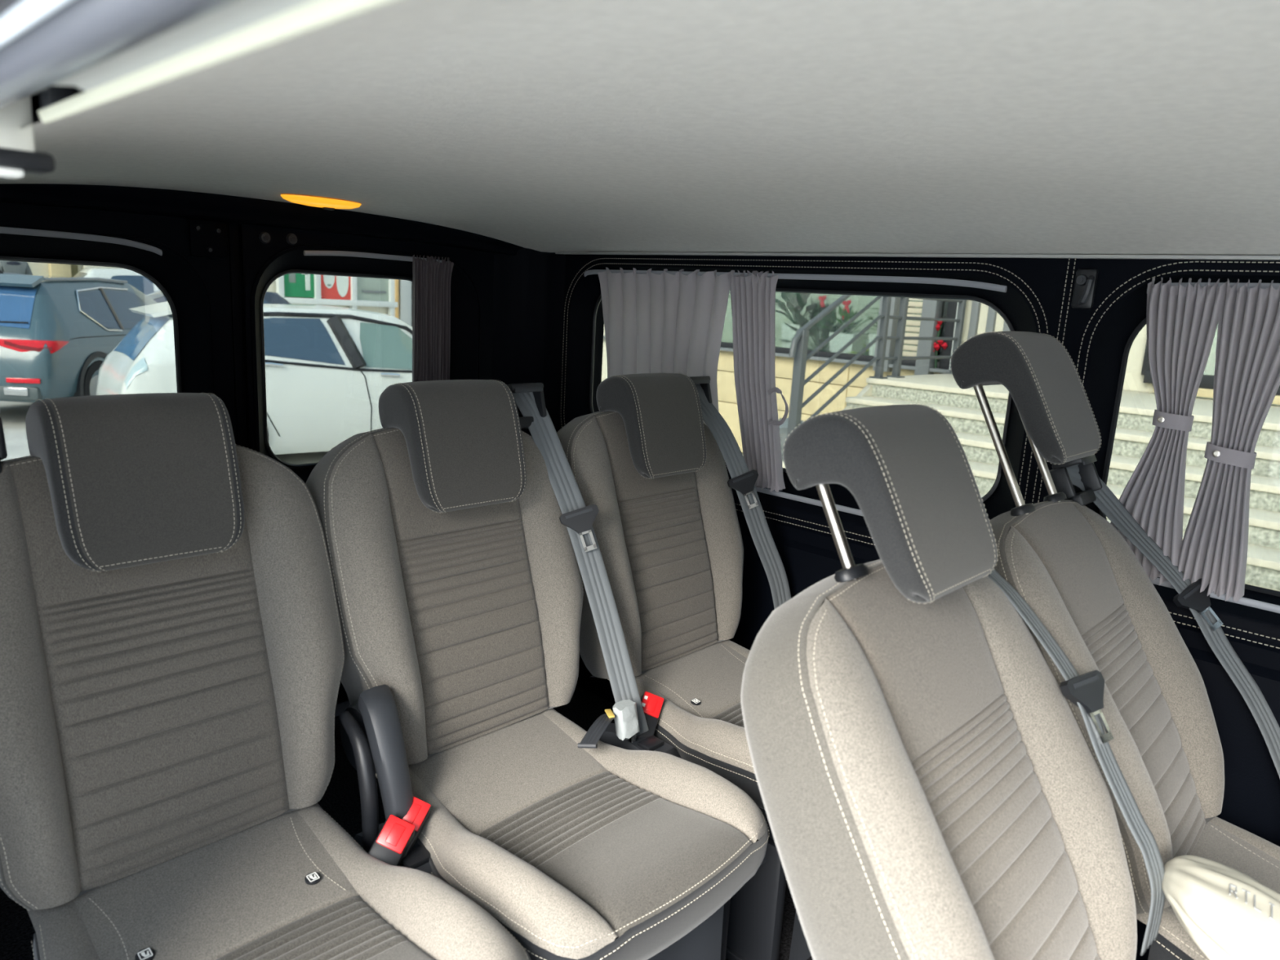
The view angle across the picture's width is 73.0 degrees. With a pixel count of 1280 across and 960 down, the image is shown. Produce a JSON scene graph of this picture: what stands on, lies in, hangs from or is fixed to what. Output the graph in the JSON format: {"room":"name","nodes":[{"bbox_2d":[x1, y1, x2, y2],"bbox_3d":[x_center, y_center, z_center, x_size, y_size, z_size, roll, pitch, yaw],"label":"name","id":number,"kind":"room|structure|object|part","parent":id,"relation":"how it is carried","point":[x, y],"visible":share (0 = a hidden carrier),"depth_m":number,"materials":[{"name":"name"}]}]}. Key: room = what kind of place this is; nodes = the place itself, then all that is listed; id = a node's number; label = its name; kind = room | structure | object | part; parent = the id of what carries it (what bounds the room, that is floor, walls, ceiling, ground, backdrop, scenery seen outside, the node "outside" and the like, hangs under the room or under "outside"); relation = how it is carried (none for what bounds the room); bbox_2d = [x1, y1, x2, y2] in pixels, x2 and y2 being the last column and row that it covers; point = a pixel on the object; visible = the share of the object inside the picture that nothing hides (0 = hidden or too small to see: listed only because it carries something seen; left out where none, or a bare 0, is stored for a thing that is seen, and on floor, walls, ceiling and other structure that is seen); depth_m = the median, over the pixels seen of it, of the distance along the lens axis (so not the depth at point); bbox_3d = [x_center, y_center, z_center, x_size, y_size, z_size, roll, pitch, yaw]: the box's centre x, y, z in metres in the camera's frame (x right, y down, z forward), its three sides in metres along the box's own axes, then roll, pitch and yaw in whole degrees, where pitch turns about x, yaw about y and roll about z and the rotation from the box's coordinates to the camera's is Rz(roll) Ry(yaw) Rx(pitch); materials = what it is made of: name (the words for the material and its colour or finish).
{"room":"vehicle interior","nodes":[
{"label":"vehicle interior","id":0,"kind":"room"},
{"bbox_2d":[0,183,524,255],"bbox_3d":[-0.852,-0.560,1.814,0.050,0.116,1.720,14,16,42],"label":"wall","id":1,"kind":"structure","parent":0,"point":[136,200],"depth_m":1.81,"materials":[{"name":"black plastic"}]},
{"bbox_2d":[0,0,71,47],"bbox_3d":[-0.457,-0.215,0.518,2.380,0.008,0.007,14,16,42],"label":"trim","id":2,"kind":"structure","parent":1,"relation":"attached to","point":[25,14],"depth_m":0.28,"materials":[{"name":"white plastic"}]},
{"bbox_2d":[0,0,235,108],"bbox_3d":[-0.438,-0.225,0.537,2.380,0.035,0.050,14,16,42],"label":"trim","id":3,"kind":"structure","parent":1,"relation":"attached to","point":[80,35],"depth_m":0.28,"materials":[{"name":"grey paint"}]},
{"bbox_2d":[52,0,313,91],"bbox_3d":[0.091,-0.085,0.061,0.930,0.002,0.014,14,16,42],"label":"trim","id":4,"kind":"structure","parent":3,"relation":"attached to","point":[237,15],"depth_m":0.29,"materials":[{"name":"grey plastic"}]},
{"bbox_2d":[0,202,237,444],"bbox_3d":[-1.205,0.070,1.662,0.076,1.175,0.837,14,16,42],"label":"door","id":5,"kind":"structure","parent":1,"relation":"in","point":[171,234],"depth_m":1.74,"materials":[{"name":"black plastic"}]},
{"bbox_3d":[-1.165,-0.432,1.519,0.008,0.032,0.598,14,16,42],"label":"curtain rail","id":6,"kind":"part","parent":5,"relation":"part of","materials":[{"name":"grey metal"}]},
{"bbox_2d":[0,233,211,461],"bbox_3d":[-1.190,-0.173,1.623,0.056,0.568,0.715,14,16,42],"label":"window","id":7,"kind":"structure","parent":5,"relation":"attached to","point":[78,317],"depth_m":1.72,"materials":[{"name":"black"}]},
{"bbox_2d":[188,218,227,258],"bbox_3d":[-0.896,-0.501,1.799,0.012,0.075,0.075,14,16,42],"label":"hinge plate","id":8,"kind":"object","parent":5,"relation":"attached to","point":[207,238],"visible":1,"depth_m":1.80,"materials":[{"name":"black"}]},
{"bbox_2d":[228,222,247,448],"bbox_3d":[-0.907,0.020,1.970,0.030,1.170,0.022,14,16,42],"label":"door frame","id":9,"kind":"structure","parent":1,"relation":"attached to","point":[233,228],"depth_m":1.89,"materials":[{"name":"black plastic"}]},
{"bbox_2d":[238,223,493,704],"bbox_3d":[-0.646,-0.020,2.246,0.076,1.175,0.738,14,16,42],"label":"door","id":10,"kind":"structure","parent":1,"relation":"in","point":[255,256],"depth_m":2.00,"materials":[{"name":"black plastic"}]},
{"bbox_2d":[258,231,271,244],"bbox_3d":[-0.815,-0.528,1.884,0.008,0.026,0.026,14,16,42],"label":"cap","id":11,"kind":"object","parent":10,"relation":"attached to","point":[264,237],"visible":1,"depth_m":1.88,"materials":[{"name":"grey plastic"}]},
{"bbox_2d":[285,233,297,244],"bbox_3d":[-0.774,-0.536,1.927,0.008,0.026,0.026,14,16,42],"label":"cap","id":12,"kind":"object","parent":10,"relation":"attached to","point":[291,239],"visible":1,"depth_m":1.92,"materials":[{"name":"grey plastic"}]},
{"bbox_2d":[254,248,477,483],"bbox_3d":[-0.670,-0.264,2.163,0.056,0.582,0.595,14,16,42],"label":"window","id":13,"kind":"structure","parent":10,"relation":"attached to","point":[333,333],"depth_m":2.10,"materials":[{"name":"black"}]},
{"bbox_3d":[-0.709,-0.276,2.157,0.004,0.460,0.465,14,16,42],"label":"pane","id":14,"kind":"part","parent":13,"relation":"part of","materials":[{"name":"clear glass"}]},
{"bbox_3d":[-0.621,-0.534,2.084,0.008,0.021,0.390,14,16,42],"label":"curtain rail","id":15,"kind":"part","parent":10,"relation":"part of","materials":[{"name":"grey metal"}]},
{"bbox_2d":[412,254,453,382],"bbox_3d":[-0.534,-0.312,2.225,0.028,0.514,0.118,14,16,42],"label":"curtain","id":16,"kind":"object","parent":10,"relation":"hanging from","point":[431,293],"visible":0.66,"depth_m":2.20,"materials":[{"name":"grey fabric"}]},
{"bbox_2d":[491,248,565,435],"bbox_3d":[-0.333,-0.030,2.477,0.193,1.235,0.026,2,12,-8],"label":"trim","id":17,"kind":"structure","parent":1,"relation":"attached to","point":[528,293],"depth_m":2.39,"materials":[{"name":"black plastic"}]},
{"bbox_2d":[0,685,813,959],"bbox_3d":[0.275,0.969,0.973,3.400,0.040,1.780,14,16,42],"label":"floor","id":18,"kind":"structure","parent":0,"point":[340,800],"depth_m":1.86,"materials":[{"name":"carpet"}]},
{"bbox_2d":[0,392,530,959],"bbox_3d":[-0.463,0.412,0.978,0.691,0.964,0.459,14,16,42],"label":"passenger seat","id":19,"kind":"object","parent":18,"relation":"on","point":[172,651],"visible":1,"depth_m":1.02,"materials":[{"name":"fabric"}]},
{"bbox_2d":[0,416,7,473],"bbox_3d":[-0.754,-0.043,0.958,0.066,0.084,0.081,14,16,42],"label":"outlet","id":20,"kind":"object","parent":19,"relation":"attached to","point":[3,453],"depth_m":0.98,"materials":[{"name":"grey plastic"}]},
{"bbox_3d":[-0.617,0.207,1.095,0.113,0.513,0.457,-7,2,44],"label":"backrest","id":21,"kind":"part","parent":19,"relation":"part of","materials":[{"name":"grey fabric"}]},
{"bbox_3d":[-0.511,0.481,1.036,0.213,0.051,0.260,14,16,42],"label":"cushion panel","id":22,"kind":"part","parent":19,"relation":"part of","materials":[{"name":"fabric"}]},
{"bbox_2d":[33,841,530,959],"bbox_3d":[-0.385,0.549,0.926,0.456,0.070,0.433,14,16,42],"label":"cushion","id":23,"kind":"object","parent":19,"relation":"on","point":[259,900],"depth_m":0.99,"materials":[{"name":"fabric"}]},
{"bbox_2d":[367,814,415,866],"bbox_3d":[-0.351,0.514,1.102,0.047,0.124,0.166,8,13,24],"label":"belt buckle","id":24,"kind":"object","parent":19,"relation":"on","point":[396,835],"visible":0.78,"depth_m":1.13,"materials":[{"name":"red plastic"}]},
{"bbox_2d":[305,379,768,959],"bbox_3d":[-0.161,0.361,1.293,0.690,0.965,0.492,14,16,42],"label":"passenger seat","id":25,"kind":"object","parent":18,"relation":"on","point":[456,575],"visible":0.91,"depth_m":1.28,"materials":[{"name":"fabric"}]},
{"bbox_3d":[-0.391,0.442,1.198,0.091,0.229,0.026,14,16,42],"label":"release lever","id":26,"kind":"part","parent":25,"relation":"part of","materials":[{"name":"black plastic"}]},
{"bbox_2d":[353,822,431,874],"bbox_3d":[-0.329,0.547,1.190,0.165,0.111,0.100,14,16,42],"label":"boot","id":27,"kind":"object","parent":25,"relation":"on","point":[418,858],"visible":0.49,"depth_m":1.15,"materials":[{"name":"grey plastic"}]},
{"bbox_2d":[399,795,431,865],"bbox_3d":[-0.340,0.501,1.141,0.047,0.124,0.166,8,13,24],"label":"belt buckle","id":28,"kind":"object","parent":25,"relation":"attached to","point":[418,814],"visible":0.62,"depth_m":1.17,"materials":[{"name":"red plastic"}]},
{"bbox_3d":[-0.303,0.156,1.422,0.113,0.513,0.457,-7,2,44],"label":"backrest","id":29,"kind":"part","parent":25,"relation":"part of","materials":[{"name":"grey fabric"}]},
{"bbox_3d":[-0.215,0.433,1.345,0.213,0.051,0.260,14,16,42],"label":"cushion panel","id":30,"kind":"part","parent":25,"relation":"part of","materials":[{"name":"fabric"}]},
{"bbox_2d":[506,382,546,429],"bbox_3d":[-0.214,-0.130,1.522,0.066,0.084,0.081,14,16,42],"label":"outlet","id":31,"kind":"object","parent":25,"relation":"attached to","point":[537,390],"depth_m":1.51,"materials":[{"name":"grey plastic"}]},
{"bbox_2d":[512,391,648,739],"bbox_3d":[-0.111,0.141,1.511,0.303,0.590,0.061,11,14,32],"label":"belt","id":32,"kind":"object","parent":25,"relation":"attached to","point":[578,517],"visible":0.75,"depth_m":1.50,"materials":[{"name":"grey fabric"}]},
{"bbox_3d":[-0.090,0.102,1.487,0.032,0.043,0.018,-1,12,-18],"label":"blade","id":33,"kind":"part","parent":32,"relation":"part of","materials":[{"name":"silver metal"}]},
{"bbox_2d":[417,755,768,959],"bbox_3d":[-0.090,0.501,1.235,0.456,0.070,0.433,14,16,42],"label":"cushion","id":34,"kind":"object","parent":25,"relation":"on","point":[602,828],"depth_m":1.16,"materials":[{"name":"fabric"}]},
{"bbox_3d":[0.017,0.725,1.159,0.021,0.274,0.265,14,16,42],"label":"kick panel","id":35,"kind":"part","parent":25,"relation":"part of","materials":[{"name":"grey plastic"}]},
{"bbox_2d":[556,373,811,959],"bbox_3d":[0.172,0.307,1.641,0.691,0.968,0.459,14,16,42],"label":"passenger seat","id":36,"kind":"object","parent":18,"relation":"on","point":[666,526],"visible":0.57,"depth_m":1.66,"materials":[{"name":"fabric"}]},
{"bbox_3d":[0.018,0.104,1.758,0.113,0.513,0.457,-7,2,44],"label":"backrest","id":37,"kind":"part","parent":36,"relation":"part of","materials":[{"name":"grey fabric"}]},
{"bbox_2d":[599,723,681,758],"bbox_3d":[-0.012,0.496,1.522,0.165,0.111,0.100,14,16,42],"label":"boot","id":38,"kind":"object","parent":36,"relation":"attached to","point":[652,743],"visible":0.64,"depth_m":1.49,"materials":[{"name":"grey plastic"}]},
{"bbox_2d":[577,699,639,748],"bbox_3d":[-0.059,0.417,1.415,0.057,0.073,0.150,10,14,30],"label":"strap","id":39,"kind":"object","parent":38,"relation":"attached to","point":[624,715],"visible":1,"depth_m":1.43,"materials":[{"name":"grey plastic"}]},
{"bbox_2d":[635,691,663,737],"bbox_3d":[-0.005,0.451,1.506,0.047,0.127,0.164,7,12,20],"label":"belt buckle","id":40,"kind":"object","parent":36,"relation":"attached to","point":[652,704],"visible":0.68,"depth_m":1.53,"materials":[{"name":"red plastic"}]},
{"bbox_2d":[641,695,648,706],"bbox_3d":[0.008,0.393,1.538,0.006,0.016,0.017,7,12,20],"label":"print","id":41,"kind":"object","parent":40,"relation":"on","point":[644,698],"depth_m":1.54,"materials":[{"name":"white"}]},
{"bbox_3d":[0.124,0.378,1.699,0.213,0.051,0.260,14,16,42],"label":"cushion panel","id":42,"kind":"part","parent":36,"relation":"part of","materials":[{"name":"fabric"}]},
{"bbox_2d":[688,376,711,403],"bbox_3d":[0.107,-0.182,1.857,0.066,0.084,0.081,14,16,42],"label":"outlet","id":43,"kind":"object","parent":36,"relation":"attached to","point":[704,381],"depth_m":1.85,"materials":[{"name":"grey plastic"}]},
{"bbox_2d":[653,723,765,809],"bbox_3d":[0.249,0.447,1.589,0.456,0.070,0.433,14,16,42],"label":"cushion","id":44,"kind":"object","parent":36,"relation":"on","point":[697,744],"depth_m":1.42,"materials":[{"name":"fabric"}]},
{"bbox_3d":[0.218,0.502,1.627,0.380,0.070,0.360,14,16,42],"label":"seat frame","id":45,"kind":"part","parent":36,"relation":"part of","materials":[{"name":"beige fabric"}]},
{"bbox_2d":[694,383,791,608],"bbox_3d":[0.204,0.041,1.853,0.281,0.500,0.080,7,12,16],"label":"belt","id":46,"kind":"object","parent":36,"relation":"attached to","point":[743,481],"visible":0.75,"depth_m":1.84,"materials":[{"name":"grey fabric"}]},
{"bbox_3d":[0.233,0.039,1.825,0.034,0.044,0.014,-1,12,-19],"label":"blade","id":47,"kind":"part","parent":46,"relation":"part of","materials":[{"name":"silver metal"}]},
{"bbox_3d":[0.338,0.673,1.494,0.021,0.274,0.265,14,16,42],"label":"kick panel","id":48,"kind":"part","parent":36,"relation":"part of","materials":[{"name":"grey plastic"}]},
{"bbox_2d":[740,404,1137,959],"bbox_3d":[0.473,0.482,0.780,0.797,1.017,0.458,14,16,42],"label":"passenger seat","id":49,"kind":"object","parent":18,"relation":"on","point":[930,788],"visible":0.99,"depth_m":0.83,"materials":[{"name":"fabric"}]},
{"bbox_3d":[0.320,0.333,0.904,0.457,0.513,0.113,-9,-11,-46],"label":"backrest","id":50,"kind":"part","parent":49,"relation":"part of","materials":[{"name":"grey fabric"}]},
{"bbox_3d":[0.199,0.046,0.883,0.012,0.117,0.012,-9,-11,-46],"label":"post","id":51,"kind":"part","parent":49,"relation":"part of","materials":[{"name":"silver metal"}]},
{"bbox_2d":[986,568,1165,955],"bbox_3d":[0.467,0.272,1.013,0.305,0.472,0.088,14,16,42],"label":"belt","id":52,"kind":"object","parent":49,"relation":"attached to","point":[1085,691],"visible":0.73,"depth_m":0.96,"materials":[{"name":"grey fabric"}]},
{"bbox_3d":[0.514,0.272,0.967,0.022,0.035,0.026,-5,14,-35],"label":"blade","id":53,"kind":"part","parent":52,"relation":"part of","materials":[{"name":"silver metal"}]},
{"bbox_2d":[950,331,1279,959],"bbox_3d":[0.781,0.387,1.122,0.839,1.098,0.458,14,16,42],"label":"passenger seat","id":54,"kind":"object","parent":18,"relation":"on","point":[1079,575],"visible":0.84,"depth_m":1.20,"materials":[{"name":"fabric"}]},
{"bbox_3d":[0.508,-0.050,1.225,0.012,0.208,0.012,-9,-11,-46],"label":"post","id":55,"kind":"part","parent":54,"relation":"part of","materials":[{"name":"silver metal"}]},
{"bbox_3d":[0.599,-0.064,1.319,0.012,0.208,0.012,-9,-11,-46],"label":"post","id":56,"kind":"part","parent":54,"relation":"part of","materials":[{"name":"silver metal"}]},
{"bbox_3d":[0.642,0.281,1.240,0.457,0.513,0.113,-9,-11,-46],"label":"backrest","id":57,"kind":"part","parent":54,"relation":"part of","materials":[{"name":"grey fabric"}]},
{"bbox_2d":[1048,453,1102,506],"bbox_3d":[0.690,0.000,1.380,0.071,0.087,0.081,14,16,42],"label":"outlet","id":58,"kind":"object","parent":54,"relation":"attached to","point":[1090,478],"depth_m":1.36,"materials":[{"name":"grey plastic"}]},
{"bbox_2d":[1066,463,1279,777],"bbox_3d":[0.861,0.288,1.389,0.428,0.628,0.089,9,13,27],"label":"belt","id":59,"kind":"object","parent":54,"relation":"attached to","point":[1189,597],"visible":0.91,"depth_m":1.37,"materials":[{"name":"grey fabric"}]},
{"bbox_3d":[0.901,0.216,1.368,0.039,0.040,0.019,11,14,32],"label":"blade","id":60,"kind":"part","parent":59,"relation":"part of","materials":[{"name":"silver metal"}]},
{"bbox_2d":[1147,822,1213,959],"bbox_3d":[0.909,0.603,1.034,0.456,0.070,0.433,14,16,42],"label":"cushion","id":61,"kind":"object","parent":54,"relation":"on","point":[1172,942],"depth_m":1.05,"materials":[{"name":"fabric"}]},
{"bbox_3d":[0.783,0.535,1.144,0.213,0.051,0.260,14,16,42],"label":"cushion panel","id":62,"kind":"part","parent":54,"relation":"part of","materials":[{"name":"fabric"}]},
{"bbox_2d":[1161,855,1279,959],"bbox_3d":[0.660,0.532,0.858,0.300,0.187,0.244,14,16,42],"label":"cloth bag","id":63,"kind":"object","parent":54,"relation":"on","point":[1228,914],"visible":0.93,"depth_m":0.89,"materials":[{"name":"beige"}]},
{"bbox_2d":[0,0,1279,255],"bbox_3d":[0.395,-0.264,0.794,3.230,0.117,1.488,14,16,42],"label":"ceiling","id":64,"kind":"structure","parent":0,"point":[895,126],"depth_m":0.83,"materials":[{"name":"fabric"}]},
{"bbox_2d":[0,84,77,178],"bbox_3d":[-0.344,-0.195,0.472,0.046,0.056,0.055,14,16,42],"label":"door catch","id":65,"kind":"structure","parent":64,"relation":"attached to","point":[19,156],"depth_m":0.47,"materials":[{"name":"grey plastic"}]},
{"bbox_3d":[-0.347,-0.196,0.474,0.013,0.032,0.023,14,16,42],"label":"stem","id":66,"kind":"part","parent":65,"relation":"part of","materials":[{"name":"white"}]},
{"bbox_2d":[37,0,394,124],"bbox_3d":[0.070,-0.090,0.096,1.010,0.006,0.008,14,16,42],"label":"ceiling light","id":67,"kind":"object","parent":64,"relation":"attached to","point":[314,14],"depth_m":0.28,"materials":[{"name":"beige plastic"}]},
{"bbox_2d":[280,193,361,210],"bbox_3d":[-0.678,-0.591,1.845,0.094,0.026,0.188,14,16,42],"label":"recessed light","id":68,"kind":"object","parent":64,"relation":"in","point":[326,202],"visible":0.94,"depth_m":1.81,"materials":[{"name":"orange"}]},
{"bbox_2d":[322,207,334,210],"bbox_3d":[-0.667,-0.581,1.853,0.012,0.005,0.024,14,16,42],"label":"rocker switch","id":69,"kind":"object","parent":68,"relation":"attached to","point":[325,208],"depth_m":1.85,"materials":[{"name":"black plastic"}]},
{"bbox_2d":[559,251,1279,959],"bbox_3d":[0.666,0.143,1.702,2.900,1.320,0.130,14,16,42],"label":"wall","id":70,"kind":"structure","parent":0,"point":[804,541],"depth_m":1.52,"materials":[{"name":"black"}]},
{"bbox_2d":[30,87,85,124],"bbox_3d":[0.354,-0.381,0.785,3.420,0.056,1.860,14,16,42],"label":"trim","id":71,"kind":"structure","parent":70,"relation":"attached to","point":[35,98],"depth_m":1.38,"materials":[{"name":"black plastic"}]},
{"bbox_2d":[565,266,1036,526],"bbox_3d":[0.266,-0.219,2.000,1.243,0.520,0.080,14,16,42],"label":"window","id":72,"kind":"structure","parent":70,"relation":"in","point":[841,345],"depth_m":1.83,"materials":[{"name":"black"}]},
{"bbox_2d":[597,266,731,425],"bbox_3d":[0.044,-0.271,2.141,0.432,0.492,0.037,14,16,42],"label":"curtain","id":73,"kind":"object","parent":72,"relation":"hanging from","point":[664,322],"visible":0.59,"depth_m":2.10,"materials":[{"name":"grey fabric"}]},
{"bbox_2d":[727,270,788,492],"bbox_3d":[0.264,-0.222,1.934,0.204,0.480,0.054,14,16,42],"label":"curtain","id":74,"kind":"object","parent":72,"relation":"hanging from","point":[753,298],"visible":0.98,"depth_m":1.93,"materials":[{"name":"grey fabric"}]},
{"bbox_3d":[0.257,-0.449,1.923,1.110,0.024,0.008,14,16,42],"label":"curtain rail","id":75,"kind":"part","parent":72,"relation":"part of","materials":[{"name":"grey metal"}]},
{"bbox_3d":[0.231,0.011,2.019,1.100,0.014,0.008,14,16,42],"label":"curtain rail","id":76,"kind":"part","parent":72,"relation":"part of","materials":[{"name":"grey metal"}]},
{"bbox_2d":[555,251,1279,260],"bbox_3d":[0.892,-0.344,1.337,3.200,0.006,0.014,14,16,42],"label":"trim","id":77,"kind":"structure","parent":70,"relation":"attached to","point":[856,255],"depth_m":1.59,"materials":[{"name":"grey plastic"}]},
{"bbox_3d":[0.600,0.335,1.719,2.450,0.412,0.019,14,16,42],"label":"padded panel","id":78,"kind":"part","parent":70,"relation":"part of","materials":[{"name":"black"}]},
{"bbox_2d":[1071,268,1097,308],"bbox_3d":[0.750,-0.324,1.464,0.035,0.066,0.032,14,16,42],"label":"anchor","id":79,"kind":"object","parent":70,"relation":"attached to","point":[1086,280],"visible":1,"depth_m":1.46,"materials":[{"name":"black plastic"}]},
{"bbox_2d":[1072,274,1279,625],"bbox_3d":[1.145,-0.005,1.192,1.000,0.526,0.080,14,16,42],"label":"window","id":80,"kind":"structure","parent":70,"relation":"in","point":[1120,392],"depth_m":1.45,"materials":[{"name":"black"}]},
{"bbox_2d":[1110,277,1226,585],"bbox_3d":[0.846,-0.077,1.402,0.125,0.490,0.052,14,16,42],"label":"curtain","id":81,"kind":"object","parent":80,"relation":"hanging from","point":[1182,322],"visible":0.91,"depth_m":1.39,"materials":[{"name":"grey fabric"}]},
{"bbox_3d":[1.170,-0.007,1.220,0.922,0.454,0.004,14,16,42],"label":"pane","id":82,"kind":"part","parent":80,"relation":"part of","materials":[{"name":"clear glass"}]},
{"bbox_3d":[1.131,-0.237,1.119,0.848,0.022,0.008,14,16,42],"label":"curtain rail","id":83,"kind":"part","parent":80,"relation":"part of","materials":[{"name":"grey metal"}]},
{"bbox_3d":[1.100,0.228,1.221,0.900,0.012,0.008,14,16,42],"label":"curtain rail","id":84,"kind":"part","parent":80,"relation":"part of","materials":[{"name":"grey metal"}]},
{"bbox_2d":[1169,278,1279,602],"bbox_3d":[0.921,-0.058,1.333,0.115,0.492,0.050,14,16,42],"label":"curtain","id":85,"kind":"object","parent":80,"relation":"hanging from","point":[1214,548],"visible":0.99,"depth_m":1.33,"materials":[{"name":"grey fabric"}]},
{"bbox_3d":[-0.586,0.364,0.505,2.700,1.320,0.030,14,16,42],"label":"wall","id":86,"kind":"structure","parent":0,"visible":0},
{"bbox_2d":[0,0,22,16],"bbox_3d":[-0.516,-0.288,0.435,2.380,0.168,0.180,14,16,42],"label":"trim","id":87,"kind":"structure","parent":86,"relation":"attached to","point":[5,5],"depth_m":0.28,"materials":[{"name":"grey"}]},
{"bbox_2d":[334,700,350,716],"bbox_3d":[-0.962,-0.035,2.001,0.020,1.430,1.780,14,16,42],"label":"trim","id":88,"kind":"structure","parent":86,"relation":"attached to","point":[340,708],"depth_m":2.33,"materials":[{"name":"black plastic"}]}
]}

